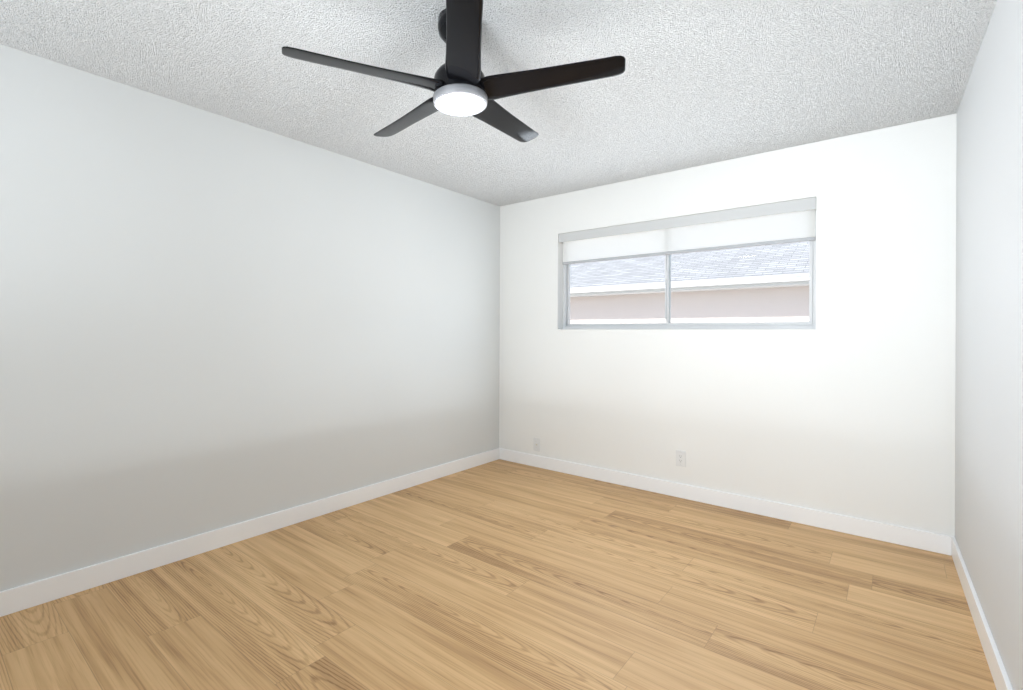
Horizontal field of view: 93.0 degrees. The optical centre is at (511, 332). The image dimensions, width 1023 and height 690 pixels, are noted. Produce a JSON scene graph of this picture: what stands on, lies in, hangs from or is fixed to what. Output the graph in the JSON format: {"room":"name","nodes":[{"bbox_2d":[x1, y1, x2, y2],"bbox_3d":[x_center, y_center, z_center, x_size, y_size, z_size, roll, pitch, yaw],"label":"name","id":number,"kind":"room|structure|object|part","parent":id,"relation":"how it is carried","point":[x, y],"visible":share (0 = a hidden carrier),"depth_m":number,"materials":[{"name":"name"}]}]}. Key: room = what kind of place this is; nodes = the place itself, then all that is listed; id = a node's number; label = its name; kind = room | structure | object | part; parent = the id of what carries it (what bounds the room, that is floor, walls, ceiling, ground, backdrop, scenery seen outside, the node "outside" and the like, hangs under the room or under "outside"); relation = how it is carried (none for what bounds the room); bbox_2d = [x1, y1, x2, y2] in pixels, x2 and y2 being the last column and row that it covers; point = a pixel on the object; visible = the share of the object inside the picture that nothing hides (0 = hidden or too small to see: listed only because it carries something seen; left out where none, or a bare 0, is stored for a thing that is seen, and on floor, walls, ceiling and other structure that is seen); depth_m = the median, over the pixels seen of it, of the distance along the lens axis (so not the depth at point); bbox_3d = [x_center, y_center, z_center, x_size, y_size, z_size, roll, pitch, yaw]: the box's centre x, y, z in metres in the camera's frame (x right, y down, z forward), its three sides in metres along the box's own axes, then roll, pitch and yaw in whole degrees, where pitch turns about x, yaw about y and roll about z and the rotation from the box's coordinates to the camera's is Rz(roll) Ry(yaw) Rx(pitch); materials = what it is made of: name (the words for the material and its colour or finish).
{"room":"empty bedroom","nodes":[
{"label":"empty bedroom","id":0,"kind":"room"},
{"bbox_2d":[0,44,499,590],"bbox_3d":[-1.604,-0.007,2.926,0.150,2.440,4.924,0,0,38],"label":"wall","id":1,"kind":"structure","parent":0,"point":[208,320],"depth_m":2.68,"materials":[{"name":"paint"}]},
{"bbox_2d":[0,448,498,616],"bbox_3d":[-1.544,1.161,2.876,0.014,0.105,4.624,0,0,38],"label":"baseboard","id":2,"kind":"structure","parent":1,"relation":"attached to","point":[26,596],"depth_m":2.67,"materials":[{"name":"white paint"}]},
{"bbox_2d":[0,459,995,689],"bbox_3d":[-0.169,1.279,1.793,3.814,0.120,4.924,0,0,38],"label":"floor","id":3,"kind":"structure","parent":0,"point":[499,574],"depth_m":2.15,"materials":[{"name":"brown wood"}]},
{"bbox_2d":[0,0,996,205],"bbox_3d":[-0.158,-1.291,1.793,3.814,0.140,4.924,0,0,38],"label":"ceiling","id":4,"kind":"structure","parent":0,"point":[699,83],"depth_m":2.25,"materials":[{"name":"white paint"}]},
{"bbox_2d":[282,0,625,141],"bbox_3d":[-0.208,-1.050,1.933,1.199,0.341,1.202,0,0,38],"label":"ceiling fan","id":5,"kind":"object","parent":4,"relation":"hanging from","point":[459,84],"visible":1,"depth_m":1.81,"materials":[{"name":"black metal"}]},
{"bbox_2d":[499,113,956,536],"bbox_3d":[1.214,0.005,3.747,3.264,2.440,0.150,0,0,38],"label":"wall","id":6,"kind":"structure","parent":0,"point":[846,406],"depth_m":3.17,"materials":[{"name":"paint"}]},
{"bbox_2d":[533,438,539,450],"bbox_3d":[0.227,1.018,4.413,0.072,0.117,0.018,0,0,38],"label":"outlet plate","id":7,"kind":"object","parent":6,"relation":"attached to","point":[536,444],"visible":1,"depth_m":4.42,"materials":[{"name":"white plastic"}]},
{"bbox_2d":[676,450,685,466],"bbox_3d":[1.258,0.934,3.607,0.072,0.117,0.010,0,0,38],"label":"duplex electrical outlet","id":8,"kind":"object","parent":6,"relation":"attached to","point":[680,458],"visible":1,"depth_m":3.60,"materials":[{"name":"white plastic"}]},
{"bbox_2d":[563,210,815,328],"bbox_3d":[1.241,-0.447,3.774,1.944,0.845,0.055,0,0,38],"label":"window","id":9,"kind":"structure","parent":6,"relation":"in","point":[781,326],"depth_m":3.77,"materials":[{"name":"silver metal"}]},
{"bbox_3d":[0.875,-0.449,4.078,0.936,0.785,0.020,0,0,38],"label":"window sash fixed","id":10,"kind":"part","parent":9,"relation":"part of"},
{"bbox_2d":[559,197,815,243],"bbox_3d":[1.200,-0.830,3.719,1.938,0.077,0.065,0,0,38],"label":"fascia","id":11,"kind":"object","parent":9,"relation":"attached to","point":[757,211],"visible":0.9,"depth_m":3.55,"materials":[{"name":"grey"}]},
{"bbox_2d":[563,209,814,261],"bbox_3d":[1.214,-0.727,3.738,1.916,0.205,0.001,0,0,38],"label":"window shade","id":12,"kind":"object","parent":9,"relation":"attached to","point":[790,225],"visible":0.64,"depth_m":3.60,"materials":[{"name":"white fabric"}]},
{"bbox_2d":[563,237,814,264],"bbox_3d":[1.214,-0.613,3.738,1.920,0.024,0.013,0,0,38],"label":"bar","id":13,"kind":"object","parent":12,"relation":"hanging from","point":[705,249],"visible":0.96,"depth_m":3.59,"materials":[{"name":"grey"}]},
{"bbox_2d":[665,241,812,324],"bbox_3d":[1.587,-0.446,3.479,0.980,0.785,0.034,0,0,38],"label":"slider","id":14,"kind":"object","parent":9,"relation":"in","point":[667,267],"visible":0.67,"depth_m":3.43,"materials":[{"name":"silver metal"}]},
{"bbox_2d":[499,448,951,555],"bbox_3d":[1.158,1.173,3.682,3.236,0.105,0.014,0,0,38],"label":"baseboard","id":15,"kind":"structure","parent":6,"relation":"attached to","point":[915,538],"depth_m":3.29,"materials":[{"name":"white paint"}]},
{"bbox_2d":[955,0,1022,689],"bbox_3d":[1.059,0.005,0.707,0.257,2.440,5.126,0,0,38],"label":"wall","id":16,"kind":"structure","parent":0,"point":[989,373],"depth_m":1.81,"materials":[{"name":"paint"}]},
{"bbox_2d":[951,536,1012,689],"bbox_3d":[1.048,1.172,0.836,0.111,0.105,4.623,0,0,38],"label":"baseboard","id":17,"kind":"structure","parent":16,"relation":"attached to","point":[1001,680],"depth_m":1.91,"materials":[{"name":"white paint"}]},
{"label":"outside","id":18,"kind":"structure","parent":0,"visible":0},
{"bbox_3d":[13.863,1.831,19.236,64.000,0.200,39.850,0,0,38],"label":"ground","id":19,"kind":"structure","parent":18,"visible":0},
{"bbox_2d":[570,286,808,323],"bbox_3d":[8.388,0.315,10.653,33.000,2.783,7.080,0,0,38],"label":"house","id":20,"kind":"structure","parent":19,"relation":"on","point":[768,303],"depth_m":9.75,"materials":[{"name":"beige"}]},
{"bbox_2d":[570,241,808,287],"bbox_3d":[9.203,-2.076,11.675,34.000,2.267,10.400,0,0,38],"label":"roof shingles","id":21,"kind":"object","parent":20,"relation":"on","point":[718,257],"depth_m":10.39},
{"bbox_2d":[570,273,808,296],"bbox_3d":[6.048,-0.922,7.673,34.000,0.190,0.505,0,0,38],"label":"gutter","id":22,"kind":"object","parent":21,"relation":"attached to","point":[731,283],"depth_m":9.36,"materials":[{"name":"white"}]}
]}

